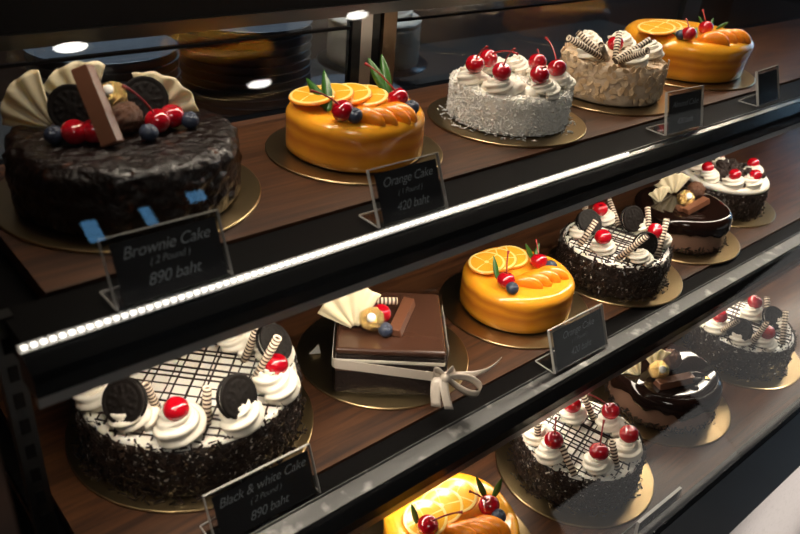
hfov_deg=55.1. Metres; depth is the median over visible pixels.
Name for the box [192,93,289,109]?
plate
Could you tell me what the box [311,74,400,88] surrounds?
plate
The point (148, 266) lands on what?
price sign
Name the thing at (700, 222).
chocolate cake
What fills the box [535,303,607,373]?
price sign
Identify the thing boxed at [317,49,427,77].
cake stand
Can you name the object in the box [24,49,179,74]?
plate
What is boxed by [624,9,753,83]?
cake
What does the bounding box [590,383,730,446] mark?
cake board
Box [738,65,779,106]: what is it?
price sign
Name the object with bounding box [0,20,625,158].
countertop
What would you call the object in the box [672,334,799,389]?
cake board
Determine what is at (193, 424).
cake
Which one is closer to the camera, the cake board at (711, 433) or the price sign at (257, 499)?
the price sign at (257, 499)
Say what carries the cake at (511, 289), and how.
on the cake board at (454, 310)
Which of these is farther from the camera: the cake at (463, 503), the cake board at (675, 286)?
the cake board at (675, 286)
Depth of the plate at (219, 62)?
1.12 m
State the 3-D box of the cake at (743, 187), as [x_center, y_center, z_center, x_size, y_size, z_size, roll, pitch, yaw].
[0.574,-0.155,1.361,0.165,0.086,0.166,14,31,15]
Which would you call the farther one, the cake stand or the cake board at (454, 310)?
the cake stand
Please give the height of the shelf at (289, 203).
0.016 m
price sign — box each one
[97,209,233,310]
[200,443,320,533]
[359,152,447,227]
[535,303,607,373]
[622,486,681,533]
[646,85,703,135]
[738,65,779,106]
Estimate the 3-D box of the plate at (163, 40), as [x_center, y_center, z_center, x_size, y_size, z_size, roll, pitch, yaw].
[-0.406,-0.297,1.044,0.200,0.014,0.200,-20,38,-36]
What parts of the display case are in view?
panel, panel, rail, frame, lip trim, lip trim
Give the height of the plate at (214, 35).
0.014 m
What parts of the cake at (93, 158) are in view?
stem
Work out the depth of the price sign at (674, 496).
0.88 m
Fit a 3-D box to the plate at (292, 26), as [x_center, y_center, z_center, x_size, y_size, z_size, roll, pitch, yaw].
[-0.231,-0.368,1.145,0.200,0.014,0.200,-20,38,-36]
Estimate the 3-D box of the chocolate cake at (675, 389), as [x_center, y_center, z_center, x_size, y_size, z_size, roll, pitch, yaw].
[0.379,0.152,1.091,0.164,0.084,0.165,-20,38,-36]
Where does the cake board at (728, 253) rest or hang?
on the display case
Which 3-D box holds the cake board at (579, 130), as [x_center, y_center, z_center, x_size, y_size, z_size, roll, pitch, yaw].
[0.136,-0.191,0.982,0.203,0.003,0.203,-20,38,-36]
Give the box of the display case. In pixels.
[0,0,799,533]
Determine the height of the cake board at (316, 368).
0.003 m
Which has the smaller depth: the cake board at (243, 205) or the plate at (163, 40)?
the cake board at (243, 205)
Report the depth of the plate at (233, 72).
1.13 m
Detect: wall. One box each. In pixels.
[0,0,732,101]
[725,0,799,28]
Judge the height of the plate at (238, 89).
0.014 m
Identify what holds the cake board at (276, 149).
on the display case
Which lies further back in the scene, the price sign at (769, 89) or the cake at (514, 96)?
the price sign at (769, 89)
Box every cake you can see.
[0,61,241,238]
[70,323,306,505]
[285,54,424,173]
[309,288,501,408]
[326,10,421,70]
[382,473,519,533]
[437,37,575,141]
[459,239,574,333]
[507,393,646,516]
[550,198,673,301]
[560,30,669,106]
[605,343,722,437]
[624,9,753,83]
[632,173,732,257]
[677,155,769,221]
[681,295,797,381]
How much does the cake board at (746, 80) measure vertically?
0.003 m
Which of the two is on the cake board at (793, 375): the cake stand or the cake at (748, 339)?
the cake at (748, 339)
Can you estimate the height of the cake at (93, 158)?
0.120 m
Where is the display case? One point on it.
(305, 246)
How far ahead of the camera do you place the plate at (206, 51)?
1.12 m
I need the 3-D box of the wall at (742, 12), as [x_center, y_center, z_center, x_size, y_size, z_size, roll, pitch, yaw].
[3.665,-1.424,2.335,0.100,3.700,5.000,-20,38,-36]
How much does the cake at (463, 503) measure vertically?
0.084 m
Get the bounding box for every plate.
[23,35,177,65]
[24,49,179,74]
[24,59,179,83]
[27,66,180,84]
[45,76,180,96]
[176,36,310,59]
[178,33,311,51]
[178,48,310,68]
[178,55,310,76]
[179,62,310,85]
[180,71,311,93]
[180,77,307,101]
[188,25,311,42]
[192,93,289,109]
[195,102,285,116]
[213,20,312,34]
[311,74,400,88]
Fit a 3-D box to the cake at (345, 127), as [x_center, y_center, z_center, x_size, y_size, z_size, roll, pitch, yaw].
[-0.048,-0.173,0.825,0.156,0.093,0.151,-20,38,-36]
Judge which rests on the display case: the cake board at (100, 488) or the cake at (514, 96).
the cake board at (100, 488)
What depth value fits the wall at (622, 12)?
3.28 m
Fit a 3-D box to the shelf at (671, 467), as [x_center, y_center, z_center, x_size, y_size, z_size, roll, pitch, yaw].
[0.466,0.083,1.329,2.005,0.016,0.523,-20,38,-36]
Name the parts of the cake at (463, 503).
stem, stem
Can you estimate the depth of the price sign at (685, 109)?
0.98 m
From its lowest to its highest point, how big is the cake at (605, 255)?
0.100 m
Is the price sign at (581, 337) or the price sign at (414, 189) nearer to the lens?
the price sign at (414, 189)
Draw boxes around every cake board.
[0,164,260,253]
[65,385,313,513]
[265,127,442,185]
[296,317,468,409]
[360,514,529,533]
[427,96,585,147]
[439,272,589,348]
[496,440,653,528]
[548,245,682,307]
[571,90,671,116]
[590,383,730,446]
[618,211,739,264]
[665,70,754,90]
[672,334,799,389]
[731,201,775,227]
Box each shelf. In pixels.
[0,19,799,298]
[5,265,799,533]
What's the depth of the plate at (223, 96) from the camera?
1.14 m
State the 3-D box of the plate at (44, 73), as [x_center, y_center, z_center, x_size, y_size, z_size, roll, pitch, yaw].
[-0.407,-0.276,1.057,0.200,0.014,0.200,-20,38,-36]
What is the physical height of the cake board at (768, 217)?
0.003 m
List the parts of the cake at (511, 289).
stem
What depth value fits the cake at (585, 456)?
0.91 m
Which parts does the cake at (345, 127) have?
stem, stem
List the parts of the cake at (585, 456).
stem, stem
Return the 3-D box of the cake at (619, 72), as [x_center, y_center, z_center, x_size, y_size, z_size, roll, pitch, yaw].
[0.303,-0.289,1.083,0.154,0.090,0.179,11,30,10]
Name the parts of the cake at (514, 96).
stem, stem, stem, stem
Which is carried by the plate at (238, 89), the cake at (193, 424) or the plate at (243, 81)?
the plate at (243, 81)
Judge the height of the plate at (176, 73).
0.014 m
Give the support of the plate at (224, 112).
on the plate
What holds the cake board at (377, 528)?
on the display case
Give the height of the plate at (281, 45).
0.014 m
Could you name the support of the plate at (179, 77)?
on the plate
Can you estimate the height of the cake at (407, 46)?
0.134 m
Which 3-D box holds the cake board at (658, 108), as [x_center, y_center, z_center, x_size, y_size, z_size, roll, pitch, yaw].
[0.302,-0.254,1.118,0.201,0.003,0.201,-20,38,-36]
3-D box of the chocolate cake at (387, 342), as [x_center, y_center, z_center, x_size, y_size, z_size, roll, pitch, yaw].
[-0.004,0.073,0.853,0.164,0.106,0.198,-10,33,-25]
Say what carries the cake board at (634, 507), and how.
on the display case

